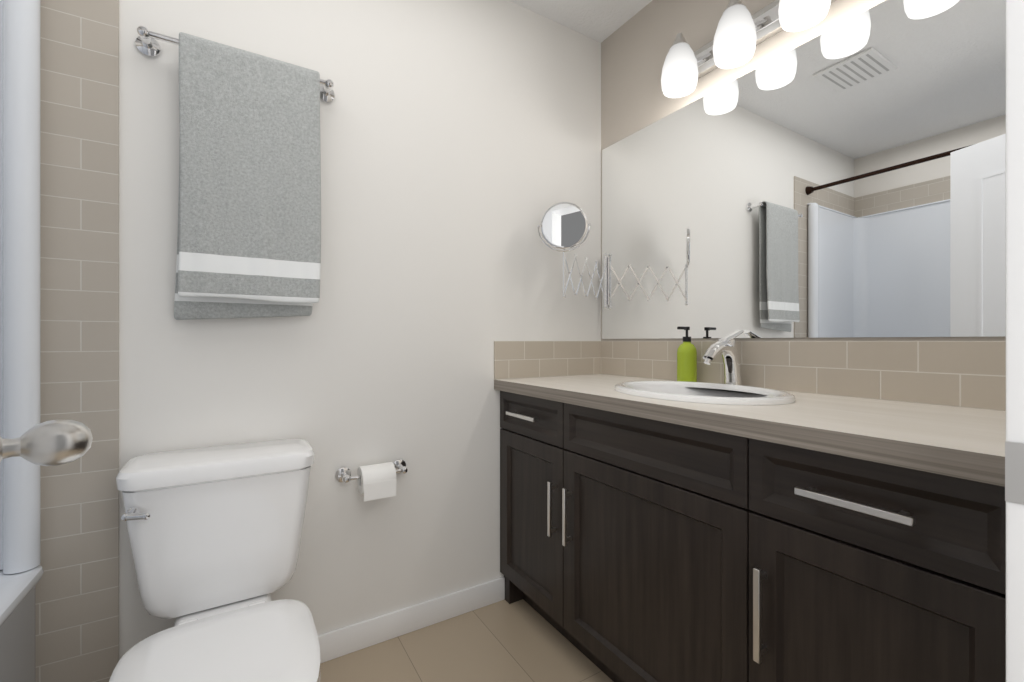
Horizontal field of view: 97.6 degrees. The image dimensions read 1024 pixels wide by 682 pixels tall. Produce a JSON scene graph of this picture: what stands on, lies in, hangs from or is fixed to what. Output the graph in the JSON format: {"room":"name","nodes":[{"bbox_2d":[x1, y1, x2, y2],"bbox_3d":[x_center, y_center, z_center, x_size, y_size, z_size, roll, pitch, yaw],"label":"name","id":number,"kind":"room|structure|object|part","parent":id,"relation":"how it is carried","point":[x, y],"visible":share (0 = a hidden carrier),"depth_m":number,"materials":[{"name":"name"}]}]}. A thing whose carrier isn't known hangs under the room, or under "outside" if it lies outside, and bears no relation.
{"room":"bathroom","nodes":[
{"label":"bathroom","id":0,"kind":"room"},
{"bbox_2d":[0,419,92,465],"bbox_3d":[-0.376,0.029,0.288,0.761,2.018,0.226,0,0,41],"label":"door knob","id":1,"kind":"object","parent":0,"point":[56,442],"depth_m":0.54,"materials":[{"name":"silver metal"}]},
{"bbox_2d":[119,0,600,659],"bbox_3d":[-0.728,-0.175,1.477,2.850,2.450,0.120,0,0,-31],"label":"wall","id":2,"kind":"structure","parent":0,"point":[459,148],"depth_m":1.58,"materials":[{"name":"white paint"}]},
{"bbox_2d":[36,0,118,681],"bbox_3d":[-1.433,-0.025,0.973,0.883,2.150,0.008,0,0,-31],"label":"tile","id":3,"kind":"structure","parent":2,"relation":"attached to","point":[77,612],"depth_m":1.16,"materials":[{"name":"beige tile"}]},
{"bbox_2d":[135,26,334,319],"bbox_3d":[-0.781,-0.449,1.311,0.511,0.781,0.106,0,0,-31],"label":"towel rail","id":4,"kind":"object","parent":2,"relation":"attached to","point":[249,227],"visible":1,"depth_m":1.27,"materials":[{"name":"grey fabric"}]},
{"bbox_2d":[335,459,407,500],"bbox_3d":[-0.458,0.464,1.507,0.240,0.100,0.108,0,0,-31],"label":"toilet paper holder","id":5,"kind":"object","parent":2,"relation":"attached to","point":[376,481],"visible":1,"depth_m":1.47,"materials":[{"name":"white paper"}]},
{"bbox_2d":[318,577,504,662],"bbox_3d":[-0.543,1.005,1.512,1.197,0.090,0.012,0,0,-31],"label":"baseboard","id":6,"kind":"structure","parent":2,"relation":"attached to","point":[337,643],"depth_m":1.61,"materials":[{"name":"white"}]},
{"bbox_2d":[320,599,612,681],"bbox_3d":[-0.240,1.100,0.673,2.850,0.100,2.000,0,0,-31],"label":"floor","id":7,"kind":"structure","parent":0,"point":[504,640],"depth_m":1.50,"materials":[{"name":"tile"}]},
{"bbox_2d":[0,0,43,681],"bbox_3d":[-1.092,0.054,0.286,0.749,1.992,1.519,0,0,-31],"label":"bathtub","id":8,"kind":"object","parent":7,"relation":"on","point":[21,571],"visible":0.96,"depth_m":1.06,"materials":[{"name":"white plastic"}]},
{"bbox_2d":[109,439,320,681],"bbox_3d":[-0.641,0.678,0.992,0.436,0.744,0.781,0,0,-31],"label":"toilet","id":9,"kind":"object","parent":7,"relation":"on","point":[214,533],"visible":1,"depth_m":1.11,"materials":[{"name":"white ceramic"}]},
{"bbox_2d":[494,386,1005,681],"bbox_3d":[0.543,0.623,1.339,0.579,0.855,1.433,0,0,-31],"label":"bathroom vanity","id":10,"kind":"object","parent":7,"relation":"on","point":[786,511],"depth_m":0.94,"materials":[{"name":"brown wood"}]},
{"bbox_2d":[494,374,1005,477],"bbox_3d":[0.546,0.175,1.339,0.575,0.040,1.438,0,0,-31],"label":"countertop","id":11,"kind":"structure","parent":10,"relation":"on","point":[964,437],"depth_m":0.90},
{"bbox_2d":[677,327,696,381],"bbox_3d":[0.628,0.051,1.620,0.082,0.206,0.068,0,0,-31],"label":"soap dispenser","id":12,"kind":"object","parent":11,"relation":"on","point":[686,360],"visible":0.85,"depth_m":1.60,"materials":[{"name":"green plastic"}]},
{"bbox_2d":[582,378,829,409],"bbox_3d":[0.541,0.201,1.324,0.402,0.125,0.526,0,0,-31],"label":"sink","id":13,"kind":"object","parent":11,"relation":"in","point":[732,395],"depth_m":1.35,"materials":[{"name":"white ceramic"}]},
{"bbox_2d":[698,330,745,381],"bbox_3d":[0.684,0.058,1.452,0.181,0.192,0.062,0,0,-31],"label":"faucet","id":14,"kind":"object","parent":11,"relation":"on","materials":[{"name":"silver metal"}]},
{"bbox_2d":[509,0,651,42],"bbox_3d":[-0.299,-1.450,0.772,2.850,0.100,1.770,0,0,-31],"label":"ceiling","id":15,"kind":"structure","parent":0,"point":[600,21],"depth_m":1.91,"materials":[{"name":"white paint"}]},
{"bbox_2d":[601,0,1005,340],"bbox_3d":[0.898,-0.175,1.430,0.120,2.450,1.650,0,0,-31],"label":"wall","id":16,"kind":"structure","parent":0,"point":[635,48],"depth_m":1.79,"materials":[{"name":"beige paint"}]},
{"bbox_2d":[661,0,834,97],"bbox_3d":[0.775,-0.984,1.335,0.186,0.197,0.855,0,0,-31],"label":"sconce","id":17,"kind":"object","parent":16,"relation":"attached to","point":[741,33],"visible":1,"depth_m":1.41,"materials":[{"name":"white glass"}]},
{"bbox_2d":[494,341,1005,420],"bbox_3d":[0.545,0.077,1.341,0.574,0.154,1.434,0,0,-31],"label":"backsplash","id":18,"kind":"structure","parent":16,"relation":"attached to","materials":[{"name":"tile"}]},
{"bbox_2d":[537,0,1005,338],"bbox_3d":[0.594,-0.450,1.371,0.458,0.880,1.406,0,0,-31],"label":"mirror","id":19,"kind":"object","parent":16,"relation":"attached to","point":[847,178],"depth_m":1.28,"materials":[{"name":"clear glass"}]},
{"bbox_3d":[0.297,-0.342,1.853,0.452,0.391,0.234,0,0,-31],"label":"mounted magnifying mirror","id":20,"kind":"part","parent":19,"relation":"part of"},
{"bbox_3d":[0.915,-0.175,0.545,0.770,2.450,0.120,0,0,-31],"label":"wall","id":21,"kind":"structure","parent":0,"visible":0},
{"bbox_2d":[1005,0,1023,681],"bbox_3d":[0.551,0.030,0.439,0.082,2.040,0.078,0,0,-31],"label":"door frame","id":22,"kind":"structure","parent":21,"relation":"attached to","point":[1014,323],"depth_m":0.45,"materials":[{"name":"white"}]},
{"bbox_3d":[0.512,0.131,0.427,0.002,0.060,0.058,0,0,-31],"label":"door jamb strike","id":23,"kind":"part","parent":22,"relation":"part of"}
]}

